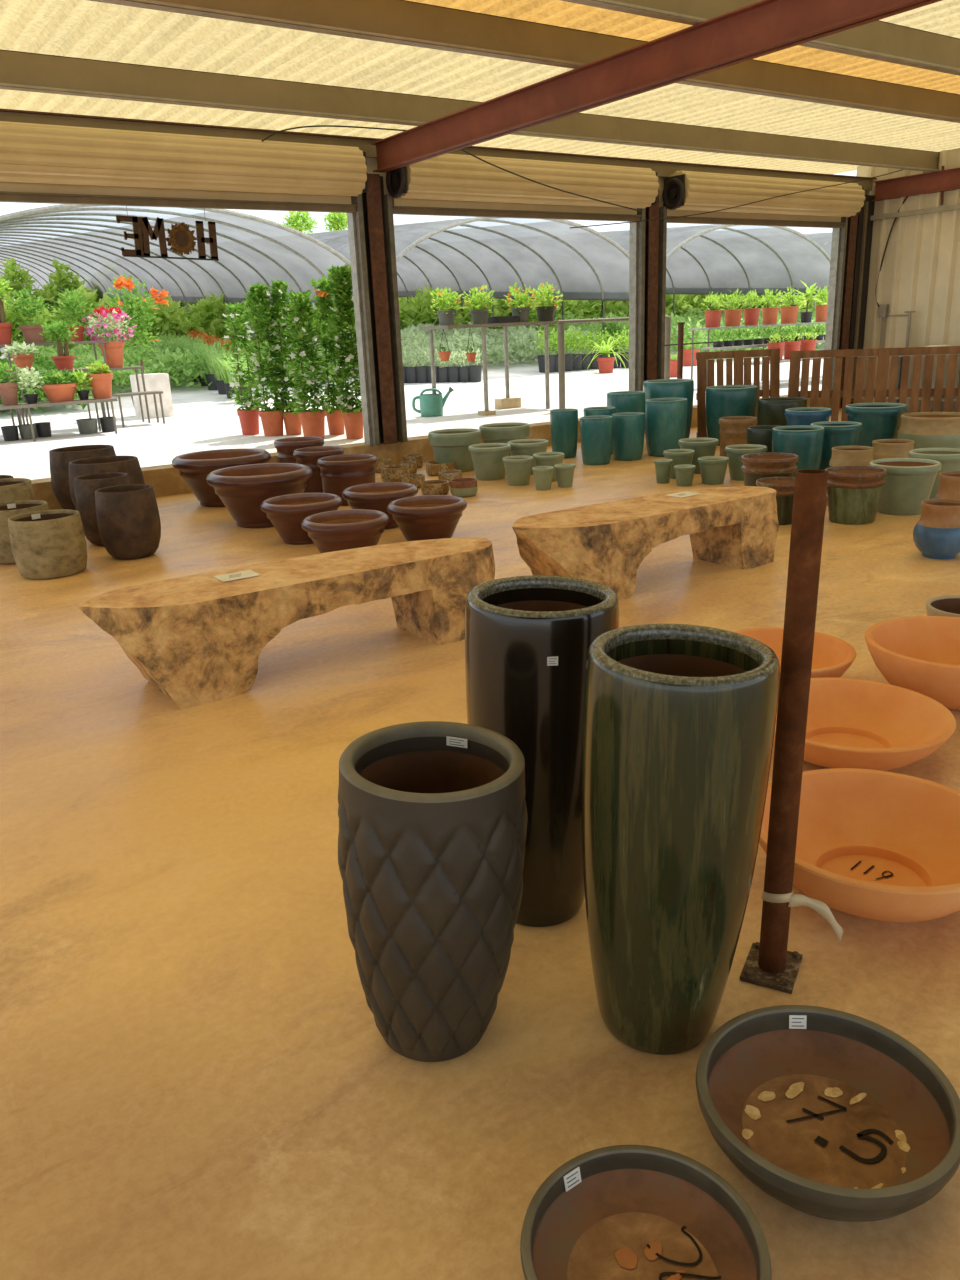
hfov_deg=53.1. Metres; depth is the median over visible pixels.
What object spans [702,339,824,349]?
shelf
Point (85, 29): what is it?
ceiling
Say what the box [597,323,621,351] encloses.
shrub
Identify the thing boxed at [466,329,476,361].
hanging pot
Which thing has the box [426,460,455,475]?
pot
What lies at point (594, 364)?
pot
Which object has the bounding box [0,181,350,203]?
beam
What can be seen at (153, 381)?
pedestal
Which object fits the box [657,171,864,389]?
door
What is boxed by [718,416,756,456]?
planter
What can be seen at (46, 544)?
pot
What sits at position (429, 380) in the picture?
pot
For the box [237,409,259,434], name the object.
pot
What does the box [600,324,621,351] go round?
shrub
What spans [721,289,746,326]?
seedling
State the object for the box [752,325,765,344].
potted plant
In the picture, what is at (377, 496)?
bowl planter
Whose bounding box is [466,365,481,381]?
pot
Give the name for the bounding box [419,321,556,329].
shelf
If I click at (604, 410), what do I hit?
jar
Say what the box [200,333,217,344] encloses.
shrub
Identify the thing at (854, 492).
pot
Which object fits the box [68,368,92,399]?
potted plant
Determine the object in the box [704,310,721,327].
pot
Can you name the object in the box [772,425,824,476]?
planter
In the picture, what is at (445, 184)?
door
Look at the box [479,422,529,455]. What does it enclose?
planter
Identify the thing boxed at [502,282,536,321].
potted lantana
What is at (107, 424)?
tub
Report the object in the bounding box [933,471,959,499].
pot
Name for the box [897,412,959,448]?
pot
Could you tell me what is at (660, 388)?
jar
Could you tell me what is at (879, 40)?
purlin
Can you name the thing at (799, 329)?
potted plant
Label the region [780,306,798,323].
pot
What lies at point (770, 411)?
planter
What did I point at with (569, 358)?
pot
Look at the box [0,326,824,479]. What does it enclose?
ground
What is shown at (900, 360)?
work table
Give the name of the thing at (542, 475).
pot
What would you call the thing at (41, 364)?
bed
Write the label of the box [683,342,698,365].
clay pot
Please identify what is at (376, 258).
column
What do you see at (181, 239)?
hanging sign
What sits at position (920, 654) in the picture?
terracotta bowl
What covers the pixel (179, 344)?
grass
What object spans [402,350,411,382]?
shrub
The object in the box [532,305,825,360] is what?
bed
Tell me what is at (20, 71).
purlin
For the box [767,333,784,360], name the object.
potted plant
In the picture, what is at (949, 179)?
beam
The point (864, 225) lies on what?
column
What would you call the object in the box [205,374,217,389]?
pot
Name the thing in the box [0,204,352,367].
greenhouse
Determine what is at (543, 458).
pot
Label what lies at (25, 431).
tub
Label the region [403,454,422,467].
pot
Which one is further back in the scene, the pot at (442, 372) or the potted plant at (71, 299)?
the pot at (442, 372)
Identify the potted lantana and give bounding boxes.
[429,287,462,325]
[462,285,496,323]
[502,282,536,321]
[528,282,562,321]
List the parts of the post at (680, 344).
post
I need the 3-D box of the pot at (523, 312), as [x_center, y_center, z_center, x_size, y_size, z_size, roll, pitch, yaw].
[0.648,-5.170,15.270,0.306,0.223,0.306,-14,21,-32]
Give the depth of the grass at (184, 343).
24.26 m
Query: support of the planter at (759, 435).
on the floor
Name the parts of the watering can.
handle, carrying handle, spout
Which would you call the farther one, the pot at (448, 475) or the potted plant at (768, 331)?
the potted plant at (768, 331)
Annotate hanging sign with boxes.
[116,206,218,260]
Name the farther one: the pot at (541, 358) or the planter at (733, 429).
the pot at (541, 358)
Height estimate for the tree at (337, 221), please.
7.211 m
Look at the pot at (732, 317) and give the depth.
18.64 m
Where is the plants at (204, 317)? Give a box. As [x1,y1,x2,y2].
[0,284,827,360]
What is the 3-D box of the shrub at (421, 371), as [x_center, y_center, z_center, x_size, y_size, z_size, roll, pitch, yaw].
[-1.484,-6.793,23.662,0.620,0.872,0.544,-9,19,-18]
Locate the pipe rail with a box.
[557,316,670,408]
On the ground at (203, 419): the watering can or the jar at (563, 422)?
the watering can
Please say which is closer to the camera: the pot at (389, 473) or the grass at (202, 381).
the pot at (389, 473)
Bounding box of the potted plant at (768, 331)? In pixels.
[762,325,776,343]
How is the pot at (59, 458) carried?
on the floor
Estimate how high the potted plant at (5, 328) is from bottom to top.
1.102 m
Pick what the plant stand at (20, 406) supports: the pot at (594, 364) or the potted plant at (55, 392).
the potted plant at (55, 392)
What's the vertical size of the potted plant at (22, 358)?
0.452 m
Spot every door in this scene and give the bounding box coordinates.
[0,121,379,445]
[382,154,658,441]
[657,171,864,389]
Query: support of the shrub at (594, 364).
on the ground at (203, 419)
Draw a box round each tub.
[0,425,18,440]
[18,424,36,439]
[33,422,51,437]
[76,418,97,433]
[99,417,115,431]
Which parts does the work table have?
leg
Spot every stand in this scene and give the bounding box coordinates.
[0,340,117,440]
[100,366,164,426]
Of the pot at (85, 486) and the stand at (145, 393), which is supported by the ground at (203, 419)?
the stand at (145, 393)
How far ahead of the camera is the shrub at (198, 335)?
28.59 m
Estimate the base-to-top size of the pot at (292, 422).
0.309 m
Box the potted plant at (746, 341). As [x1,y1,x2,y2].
[742,325,755,344]
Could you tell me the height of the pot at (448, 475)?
0.136 m
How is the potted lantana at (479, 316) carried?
on the rack
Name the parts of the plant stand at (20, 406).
leg, leg, leg, leg, leg, leg, leg, leg, leg, leg, leg, leg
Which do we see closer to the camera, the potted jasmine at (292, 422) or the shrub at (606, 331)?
the potted jasmine at (292, 422)
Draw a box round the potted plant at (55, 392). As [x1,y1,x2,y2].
[37,367,76,401]
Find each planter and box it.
[172,448,270,506]
[206,463,312,527]
[260,493,341,544]
[274,436,323,463]
[293,446,343,492]
[301,509,388,552]
[317,454,376,505]
[338,721,527,1061]
[342,482,417,529]
[387,495,466,541]
[428,428,480,471]
[465,575,618,926]
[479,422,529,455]
[520,1145,771,1279]
[582,624,779,1054]
[696,1005,959,1221]
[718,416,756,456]
[747,425,778,451]
[757,397,806,425]
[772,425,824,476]
[784,407,831,425]
[810,421,862,469]
[844,403,907,446]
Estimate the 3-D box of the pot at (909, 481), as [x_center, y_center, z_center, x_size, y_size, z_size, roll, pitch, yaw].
[3.389,-1.228,7.697,0.534,0.394,0.534,-14,21,-32]
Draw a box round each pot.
[0,475,12,478]
[0,478,35,502]
[0,500,48,563]
[8,509,86,579]
[49,445,115,509]
[69,456,144,509]
[74,472,129,545]
[95,484,160,559]
[198,374,206,385]
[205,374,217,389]
[216,380,225,393]
[224,383,233,398]
[234,387,250,402]
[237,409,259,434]
[259,410,283,436]
[282,411,300,434]
[298,410,325,438]
[326,410,343,434]
[342,411,362,438]
[375,459,391,472]
[380,464,409,481]
[401,461,416,473]
[401,474,424,487]
[403,367,407,382]
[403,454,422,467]
[405,367,416,382]
[416,366,428,382]
[421,480,448,494]
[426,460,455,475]
[427,366,439,382]
[437,310,455,325]
[437,367,447,382]
[438,329,450,360]
[438,470,461,485]
[445,366,459,381]
[450,478,477,496]
[458,367,468,381]
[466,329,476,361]
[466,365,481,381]
[468,443,510,480]
[470,309,488,323]
[502,455,533,485]
[507,439,548,474]
[511,307,529,321]
[532,466,553,490]
[533,452,564,481]
[535,306,555,321]
[537,355,555,372]
[554,463,575,487]
[555,356,558,371]
[556,354,574,370]
[573,354,582,369]
[582,354,591,369]
[591,354,599,368]
[597,357,614,372]
[610,353,620,367]
[621,352,628,367]
[654,459,672,483]
[663,449,694,478]
[670,352,677,376]
[674,464,695,485]
[678,438,718,473]
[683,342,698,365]
[698,456,728,484]
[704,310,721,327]
[724,309,741,326]
[725,444,767,480]
[741,452,798,485]
[744,308,759,325]
[756,477,794,524]
[762,307,778,324]
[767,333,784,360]
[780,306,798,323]
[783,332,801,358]
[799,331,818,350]
[800,312,812,322]
[815,305,826,321]
[825,466,887,524]
[825,495,828,512]
[829,446,873,466]
[869,458,941,514]
[872,439,914,459]
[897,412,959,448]
[908,448,959,498]
[913,498,959,558]
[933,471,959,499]
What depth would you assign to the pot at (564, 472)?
9.54 m
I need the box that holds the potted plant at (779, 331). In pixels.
[771,324,787,341]
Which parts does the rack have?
leg, leg, leg, leg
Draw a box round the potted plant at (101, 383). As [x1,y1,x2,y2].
[86,360,112,398]
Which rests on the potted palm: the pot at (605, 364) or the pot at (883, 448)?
the pot at (605, 364)
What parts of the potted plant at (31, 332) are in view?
pot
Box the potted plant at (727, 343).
[721,326,735,346]
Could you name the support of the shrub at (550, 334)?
on the ground at (203, 419)
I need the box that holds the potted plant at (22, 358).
[4,341,39,370]
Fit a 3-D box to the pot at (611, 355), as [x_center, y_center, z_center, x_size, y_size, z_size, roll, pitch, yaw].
[3.777,-7.907,27.161,0.445,0.389,0.445,-1,18,4]
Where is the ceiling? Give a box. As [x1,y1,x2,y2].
[0,0,959,173]
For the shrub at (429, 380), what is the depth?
23.64 m
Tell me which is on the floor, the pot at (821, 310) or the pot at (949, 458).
the pot at (949, 458)
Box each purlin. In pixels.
[0,49,939,171]
[88,0,959,122]
[561,0,959,75]
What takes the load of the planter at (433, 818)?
on the floor
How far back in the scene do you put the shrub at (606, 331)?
26.85 m
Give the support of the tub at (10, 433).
on the ground at (203, 419)
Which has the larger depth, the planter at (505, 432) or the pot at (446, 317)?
the pot at (446, 317)
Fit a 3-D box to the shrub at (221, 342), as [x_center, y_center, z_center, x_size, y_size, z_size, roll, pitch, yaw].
[-6.685,-7.483,25.393,0.632,1.052,0.703,6,20,25]
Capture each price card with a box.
[213,570,260,581]
[666,491,699,497]
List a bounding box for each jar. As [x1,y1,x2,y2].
[550,408,577,458]
[580,415,612,464]
[584,406,615,454]
[607,391,644,412]
[612,412,644,460]
[643,379,693,437]
[645,398,686,456]
[705,385,757,445]
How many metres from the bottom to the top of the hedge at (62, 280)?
3.792 m
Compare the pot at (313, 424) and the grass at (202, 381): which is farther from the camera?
the grass at (202, 381)
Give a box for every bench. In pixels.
[78,538,494,709]
[512,486,778,600]
[689,322,825,386]
[788,346,959,420]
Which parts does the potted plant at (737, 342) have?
pot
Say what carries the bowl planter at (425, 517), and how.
on the floor
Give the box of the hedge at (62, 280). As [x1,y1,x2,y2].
[0,257,682,339]
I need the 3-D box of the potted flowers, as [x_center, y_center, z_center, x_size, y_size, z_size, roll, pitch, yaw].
[-6.029,-4.938,15.632,0.803,0.976,0.755,-3,18,-3]
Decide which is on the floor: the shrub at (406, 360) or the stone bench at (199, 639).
the stone bench at (199, 639)
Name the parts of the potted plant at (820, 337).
pot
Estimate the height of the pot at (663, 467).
0.225 m
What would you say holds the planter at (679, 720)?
on the floor
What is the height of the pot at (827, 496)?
0.274 m
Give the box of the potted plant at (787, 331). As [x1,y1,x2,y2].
[782,323,796,340]
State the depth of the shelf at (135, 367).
15.73 m
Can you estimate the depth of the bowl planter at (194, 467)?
9.21 m
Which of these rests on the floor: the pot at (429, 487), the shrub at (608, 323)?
the pot at (429, 487)
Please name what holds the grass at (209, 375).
on the ground at (203, 419)
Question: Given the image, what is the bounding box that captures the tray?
[487,316,519,323]
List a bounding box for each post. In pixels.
[665,322,719,378]
[739,469,842,993]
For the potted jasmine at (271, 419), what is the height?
1.998 m
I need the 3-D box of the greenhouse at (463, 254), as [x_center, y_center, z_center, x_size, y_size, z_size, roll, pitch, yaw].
[-6.626,-13.064,36.109,9.137,5.462,27.385,-14,21,-32]
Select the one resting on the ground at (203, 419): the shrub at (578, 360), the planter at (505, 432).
the shrub at (578, 360)
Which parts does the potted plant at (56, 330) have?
stem, pot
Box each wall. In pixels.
[366,157,866,206]
[858,148,959,410]
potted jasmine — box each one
[220,302,265,434]
[242,282,291,436]
[265,279,303,434]
[283,289,331,438]
[309,275,345,434]
[326,264,362,438]
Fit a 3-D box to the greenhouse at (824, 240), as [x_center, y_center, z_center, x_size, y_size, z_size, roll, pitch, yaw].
[11.566,-15.192,41.252,9.137,4.818,15.685,-14,21,-32]
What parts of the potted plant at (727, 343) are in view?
pot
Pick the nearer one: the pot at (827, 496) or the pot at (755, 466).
the pot at (827, 496)
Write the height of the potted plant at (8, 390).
0.609 m
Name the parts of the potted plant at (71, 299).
pot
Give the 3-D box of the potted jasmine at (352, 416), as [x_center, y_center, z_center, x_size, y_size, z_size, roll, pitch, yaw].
[-1.658,-3.602,12.052,0.548,2.115,0.563,-14,21,-32]
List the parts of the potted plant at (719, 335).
pot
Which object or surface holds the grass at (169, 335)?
on the ground at (203, 419)
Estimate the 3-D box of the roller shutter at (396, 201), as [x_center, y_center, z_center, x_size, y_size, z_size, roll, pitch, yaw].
[0.549,-5.358,11.758,3.720,0.230,0.030,-14,21,-32]
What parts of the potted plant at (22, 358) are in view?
pot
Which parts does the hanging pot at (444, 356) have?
pot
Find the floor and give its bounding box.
[0,408,959,1279]
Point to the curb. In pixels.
(166, 480)
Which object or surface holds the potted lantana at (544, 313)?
on the rack
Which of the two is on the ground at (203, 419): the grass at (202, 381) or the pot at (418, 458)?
the grass at (202, 381)
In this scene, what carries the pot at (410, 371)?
on the shrub at (410, 371)
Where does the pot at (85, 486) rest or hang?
on the floor
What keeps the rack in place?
on the ground at (203, 419)
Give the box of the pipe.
[888,311,915,347]
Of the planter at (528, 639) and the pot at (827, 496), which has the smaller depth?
the planter at (528, 639)
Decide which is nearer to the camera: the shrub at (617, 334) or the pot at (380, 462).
the pot at (380, 462)
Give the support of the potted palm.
on the ground at (203, 419)
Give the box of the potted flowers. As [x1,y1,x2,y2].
[81,306,135,367]
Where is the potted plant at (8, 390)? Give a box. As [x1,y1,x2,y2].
[0,362,22,405]
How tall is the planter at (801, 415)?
0.547 m
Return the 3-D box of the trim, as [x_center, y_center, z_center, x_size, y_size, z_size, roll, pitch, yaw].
[10.621,-5.050,9.523,0.080,0.070,15.200,-14,21,-32]
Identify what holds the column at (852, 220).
on the curb
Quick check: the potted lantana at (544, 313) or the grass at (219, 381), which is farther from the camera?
the grass at (219, 381)
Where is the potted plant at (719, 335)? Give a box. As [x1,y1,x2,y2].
[710,327,726,346]
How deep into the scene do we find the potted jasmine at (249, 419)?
13.14 m
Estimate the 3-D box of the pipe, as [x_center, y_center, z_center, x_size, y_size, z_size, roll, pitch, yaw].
[6.766,-4.619,15.525,0.048,1.320,0.456,-14,21,-32]
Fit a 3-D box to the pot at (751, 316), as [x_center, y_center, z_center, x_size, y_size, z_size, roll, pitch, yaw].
[5.386,-6.407,19.041,0.308,0.317,0.308,-14,21,-32]
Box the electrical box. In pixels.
[878,304,888,347]
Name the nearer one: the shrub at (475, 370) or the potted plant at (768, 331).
the potted plant at (768, 331)
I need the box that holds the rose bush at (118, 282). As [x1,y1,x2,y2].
[105,273,168,404]
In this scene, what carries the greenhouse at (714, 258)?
on the ground at (203, 419)
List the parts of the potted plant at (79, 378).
pot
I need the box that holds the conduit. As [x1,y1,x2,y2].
[941,166,943,204]
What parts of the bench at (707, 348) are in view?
leg, leg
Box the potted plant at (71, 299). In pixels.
[50,287,92,340]
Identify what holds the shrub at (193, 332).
on the ground at (203, 419)
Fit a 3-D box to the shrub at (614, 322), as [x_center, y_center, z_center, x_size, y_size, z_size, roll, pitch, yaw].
[4.098,-9.379,30.064,0.842,1.097,0.784,13,23,39]
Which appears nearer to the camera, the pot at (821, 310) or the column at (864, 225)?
the column at (864, 225)
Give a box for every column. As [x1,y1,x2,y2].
[362,173,398,444]
[644,190,658,380]
[838,214,857,389]
[840,195,874,407]
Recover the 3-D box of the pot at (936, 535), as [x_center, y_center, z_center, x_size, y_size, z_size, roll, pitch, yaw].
[3.009,-0.721,6.254,0.342,0.356,0.342,-14,21,-32]
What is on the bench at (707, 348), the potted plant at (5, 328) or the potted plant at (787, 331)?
the potted plant at (787, 331)
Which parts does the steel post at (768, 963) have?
plate, tape strip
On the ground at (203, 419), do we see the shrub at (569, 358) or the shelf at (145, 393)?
the shrub at (569, 358)
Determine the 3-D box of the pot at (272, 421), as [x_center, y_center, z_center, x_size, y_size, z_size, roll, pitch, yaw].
[-2.840,-2.972,13.150,0.344,0.337,0.344,-14,21,-32]
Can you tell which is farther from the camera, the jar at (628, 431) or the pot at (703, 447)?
the jar at (628, 431)
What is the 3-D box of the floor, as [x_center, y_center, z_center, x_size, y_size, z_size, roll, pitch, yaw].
[1.852,0.088,4.690,22.000,0.120,15.230,-14,21,-32]
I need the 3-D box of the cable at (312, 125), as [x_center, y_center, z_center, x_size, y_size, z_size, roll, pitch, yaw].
[-1.454,-5.241,9.978,1.757,0.218,0.016,-14,21,-32]
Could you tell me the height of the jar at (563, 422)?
0.568 m
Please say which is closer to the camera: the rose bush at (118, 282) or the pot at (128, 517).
the pot at (128, 517)
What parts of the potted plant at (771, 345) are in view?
pot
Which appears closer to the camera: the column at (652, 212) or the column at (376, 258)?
the column at (376, 258)
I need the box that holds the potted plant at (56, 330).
[39,319,78,369]
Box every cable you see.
[262,125,405,141]
[462,149,639,211]
[570,158,937,228]
[875,196,908,306]
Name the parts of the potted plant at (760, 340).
pot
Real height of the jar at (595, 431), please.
0.528 m
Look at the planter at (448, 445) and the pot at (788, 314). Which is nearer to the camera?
the planter at (448, 445)
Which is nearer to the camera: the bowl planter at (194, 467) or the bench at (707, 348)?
the bowl planter at (194, 467)
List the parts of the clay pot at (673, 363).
pot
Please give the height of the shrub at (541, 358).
1.213 m
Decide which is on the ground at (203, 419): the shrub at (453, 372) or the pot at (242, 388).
the shrub at (453, 372)
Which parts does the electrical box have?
plate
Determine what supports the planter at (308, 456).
on the floor
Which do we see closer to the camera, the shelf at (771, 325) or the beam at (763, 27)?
the beam at (763, 27)
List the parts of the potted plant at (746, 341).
pot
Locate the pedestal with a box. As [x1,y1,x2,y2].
[130,373,173,418]
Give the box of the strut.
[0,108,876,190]
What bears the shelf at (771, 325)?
attached to the bench at (707, 348)
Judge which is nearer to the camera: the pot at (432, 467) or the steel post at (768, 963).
the steel post at (768, 963)
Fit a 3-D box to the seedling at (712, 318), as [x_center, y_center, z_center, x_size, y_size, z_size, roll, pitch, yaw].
[4.455,-6.344,18.413,0.425,0.663,0.520,5,20,23]
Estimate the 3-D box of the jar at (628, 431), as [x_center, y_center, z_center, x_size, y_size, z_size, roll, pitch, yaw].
[1.743,-2.393,11.291,0.386,0.525,0.386,-14,21,-32]
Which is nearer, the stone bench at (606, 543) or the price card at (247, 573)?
the price card at (247, 573)
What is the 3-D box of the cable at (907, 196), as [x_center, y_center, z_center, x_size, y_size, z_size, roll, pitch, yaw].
[6.638,-6.235,15.199,0.024,1.943,0.707,-14,21,-32]
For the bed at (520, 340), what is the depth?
27.96 m
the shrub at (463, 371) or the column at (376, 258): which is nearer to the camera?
the column at (376, 258)
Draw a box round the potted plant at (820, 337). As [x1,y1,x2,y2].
[813,322,825,339]
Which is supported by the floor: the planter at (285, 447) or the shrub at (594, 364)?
the planter at (285, 447)
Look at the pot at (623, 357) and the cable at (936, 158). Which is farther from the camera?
the pot at (623, 357)
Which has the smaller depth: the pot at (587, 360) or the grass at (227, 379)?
the grass at (227, 379)
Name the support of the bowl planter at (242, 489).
on the floor
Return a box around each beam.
[0,181,350,203]
[371,0,941,172]
[872,167,959,200]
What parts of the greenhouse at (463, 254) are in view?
rail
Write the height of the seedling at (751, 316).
0.687 m
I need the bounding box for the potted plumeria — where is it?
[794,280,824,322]
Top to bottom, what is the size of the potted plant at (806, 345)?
0.483 m
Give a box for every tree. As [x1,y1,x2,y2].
[282,211,318,233]
[324,212,347,230]
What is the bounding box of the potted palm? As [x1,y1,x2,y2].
[577,336,628,372]
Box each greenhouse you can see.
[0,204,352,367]
[123,217,628,366]
[407,224,830,332]
[666,232,831,312]
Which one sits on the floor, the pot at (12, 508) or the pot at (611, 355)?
the pot at (12, 508)
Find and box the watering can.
[412,386,453,416]
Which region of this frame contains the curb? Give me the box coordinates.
[31,395,840,509]
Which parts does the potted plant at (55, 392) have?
pot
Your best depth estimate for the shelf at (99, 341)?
15.19 m
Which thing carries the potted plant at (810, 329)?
on the bench at (707, 348)
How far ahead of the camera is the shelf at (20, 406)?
13.93 m
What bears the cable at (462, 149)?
hanging from the door at (445, 184)
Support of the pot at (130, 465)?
on the floor
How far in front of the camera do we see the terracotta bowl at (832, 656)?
4.28 m
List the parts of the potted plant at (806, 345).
pot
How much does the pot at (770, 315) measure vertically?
0.322 m
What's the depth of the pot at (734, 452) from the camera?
9.50 m
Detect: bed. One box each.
[0,347,93,411]
[30,333,338,395]
[251,321,609,367]
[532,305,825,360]
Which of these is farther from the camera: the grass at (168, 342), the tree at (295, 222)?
the tree at (295, 222)
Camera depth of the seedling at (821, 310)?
20.11 m
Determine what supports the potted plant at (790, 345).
on the bench at (707, 348)
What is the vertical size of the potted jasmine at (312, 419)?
1.865 m
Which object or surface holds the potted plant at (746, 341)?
on the bench at (707, 348)
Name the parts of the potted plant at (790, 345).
pot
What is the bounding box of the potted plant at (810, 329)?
[801,322,816,339]
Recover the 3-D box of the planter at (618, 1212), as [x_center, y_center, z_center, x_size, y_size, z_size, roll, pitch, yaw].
[0.270,1.042,1.590,0.404,0.116,0.404,-14,21,-32]
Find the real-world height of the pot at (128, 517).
0.519 m
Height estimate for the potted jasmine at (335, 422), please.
2.016 m
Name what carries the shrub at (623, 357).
on the ground at (203, 419)
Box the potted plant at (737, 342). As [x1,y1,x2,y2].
[731,327,746,345]
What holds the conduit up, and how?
attached to the beam at (949, 179)
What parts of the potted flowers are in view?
pot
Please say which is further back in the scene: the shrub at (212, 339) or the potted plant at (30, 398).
the shrub at (212, 339)
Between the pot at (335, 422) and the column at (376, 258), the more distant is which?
the pot at (335, 422)
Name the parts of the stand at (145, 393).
leg, leg, leg, leg, leg, leg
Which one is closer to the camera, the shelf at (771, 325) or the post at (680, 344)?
the post at (680, 344)
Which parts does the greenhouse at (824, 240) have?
rail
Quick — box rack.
[419,321,556,415]
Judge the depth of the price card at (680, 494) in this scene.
6.29 m
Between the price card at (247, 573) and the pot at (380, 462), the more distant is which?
the pot at (380, 462)
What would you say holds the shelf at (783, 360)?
attached to the bench at (707, 348)
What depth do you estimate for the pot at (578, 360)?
26.39 m
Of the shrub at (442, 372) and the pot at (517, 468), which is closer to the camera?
the pot at (517, 468)
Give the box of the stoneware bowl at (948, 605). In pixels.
[926,595,959,616]
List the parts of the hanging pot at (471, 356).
pot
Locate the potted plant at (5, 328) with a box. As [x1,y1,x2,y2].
[0,279,12,344]
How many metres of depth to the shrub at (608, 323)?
29.87 m
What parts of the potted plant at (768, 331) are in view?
pot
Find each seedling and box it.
[701,292,723,327]
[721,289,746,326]
[743,290,765,325]
[760,289,782,324]
[778,286,804,323]
[813,286,827,321]
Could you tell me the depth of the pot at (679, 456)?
9.73 m
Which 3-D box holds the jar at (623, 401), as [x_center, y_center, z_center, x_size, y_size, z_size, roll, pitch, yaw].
[1.864,-2.808,12.274,0.486,0.697,0.486,-14,21,-32]
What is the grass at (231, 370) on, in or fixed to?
on the ground at (203, 419)
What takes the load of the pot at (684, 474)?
on the floor
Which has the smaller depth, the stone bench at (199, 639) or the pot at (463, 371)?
the stone bench at (199, 639)
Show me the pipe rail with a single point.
(561, 343)
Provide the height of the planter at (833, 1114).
0.142 m
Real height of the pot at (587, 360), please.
0.404 m
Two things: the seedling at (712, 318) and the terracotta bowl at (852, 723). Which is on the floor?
the terracotta bowl at (852, 723)
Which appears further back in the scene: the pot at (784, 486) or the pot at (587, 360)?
the pot at (587, 360)
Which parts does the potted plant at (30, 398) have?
pot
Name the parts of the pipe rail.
post, rail, post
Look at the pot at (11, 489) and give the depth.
7.87 m
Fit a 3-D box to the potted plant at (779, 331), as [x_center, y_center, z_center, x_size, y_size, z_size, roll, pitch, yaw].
[5.750,-5.917,18.506,0.323,0.366,0.342,6,20,25]
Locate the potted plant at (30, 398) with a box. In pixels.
[12,366,46,403]
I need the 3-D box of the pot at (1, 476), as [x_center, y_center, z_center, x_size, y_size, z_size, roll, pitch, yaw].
[-4.490,-1.250,8.756,0.520,0.437,0.520,-14,21,-32]
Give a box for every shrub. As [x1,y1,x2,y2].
[187,328,200,340]
[194,331,210,342]
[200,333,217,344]
[207,335,223,344]
[215,338,232,351]
[402,348,419,382]
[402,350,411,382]
[408,346,429,382]
[421,348,439,382]
[435,351,450,382]
[443,348,461,381]
[452,349,469,381]
[463,346,482,381]
[532,327,557,372]
[541,328,569,371]
[553,325,579,370]
[565,327,587,369]
[573,329,596,369]
[582,329,605,368]
[591,328,614,356]
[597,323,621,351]
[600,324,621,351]
[601,322,622,350]
[601,323,621,352]
[604,329,627,367]
[615,326,628,367]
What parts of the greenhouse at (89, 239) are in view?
rail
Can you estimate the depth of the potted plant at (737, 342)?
17.86 m
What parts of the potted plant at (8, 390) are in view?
pot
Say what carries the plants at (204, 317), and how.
on the ground at (203, 419)
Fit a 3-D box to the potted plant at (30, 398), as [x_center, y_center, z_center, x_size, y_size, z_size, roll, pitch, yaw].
[-6.520,-3.694,13.864,0.456,0.546,0.521,5,19,21]
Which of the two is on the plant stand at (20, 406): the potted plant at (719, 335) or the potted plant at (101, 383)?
the potted plant at (101, 383)
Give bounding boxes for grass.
[150,332,177,348]
[163,334,186,351]
[167,335,200,352]
[174,335,212,381]
[188,346,216,385]
[189,339,229,389]
[202,350,231,393]
[211,351,244,398]
[218,354,253,402]
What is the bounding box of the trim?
[870,204,959,220]
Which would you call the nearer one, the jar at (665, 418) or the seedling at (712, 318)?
the jar at (665, 418)
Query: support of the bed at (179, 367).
on the ground at (203, 419)
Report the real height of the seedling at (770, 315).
0.698 m
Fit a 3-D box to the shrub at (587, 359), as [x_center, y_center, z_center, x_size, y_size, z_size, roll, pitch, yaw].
[2.887,-8.081,26.631,0.756,1.106,0.786,-11,20,-26]
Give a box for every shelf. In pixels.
[0,340,108,346]
[0,398,117,409]
[10,368,89,375]
[103,366,144,370]
[112,391,162,396]
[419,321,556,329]
[689,322,825,330]
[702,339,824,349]
[743,358,823,364]
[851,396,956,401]
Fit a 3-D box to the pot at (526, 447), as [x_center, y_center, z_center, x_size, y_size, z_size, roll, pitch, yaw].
[0.534,-2.017,10.585,0.460,0.346,0.460,-14,21,-32]
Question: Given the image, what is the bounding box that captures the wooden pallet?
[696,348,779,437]
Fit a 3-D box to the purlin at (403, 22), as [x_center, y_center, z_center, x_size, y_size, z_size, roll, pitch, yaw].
[-0.676,-4.355,6.739,21.900,0.276,0.150,-14,21,-32]
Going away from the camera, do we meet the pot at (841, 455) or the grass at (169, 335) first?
the pot at (841, 455)
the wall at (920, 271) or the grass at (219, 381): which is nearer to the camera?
the wall at (920, 271)
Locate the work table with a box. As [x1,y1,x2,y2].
[851,354,959,402]
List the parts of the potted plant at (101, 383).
pot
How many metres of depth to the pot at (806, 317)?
19.88 m
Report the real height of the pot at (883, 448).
0.351 m
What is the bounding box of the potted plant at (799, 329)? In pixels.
[791,323,806,340]
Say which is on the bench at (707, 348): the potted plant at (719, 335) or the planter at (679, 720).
the potted plant at (719, 335)
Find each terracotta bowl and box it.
[734,628,855,681]
[759,768,959,921]
[773,677,955,770]
[865,616,959,709]
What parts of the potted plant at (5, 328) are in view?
stem, pot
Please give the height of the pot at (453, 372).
0.364 m
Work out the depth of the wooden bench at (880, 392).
12.23 m
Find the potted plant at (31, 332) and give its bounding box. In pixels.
[6,287,51,342]

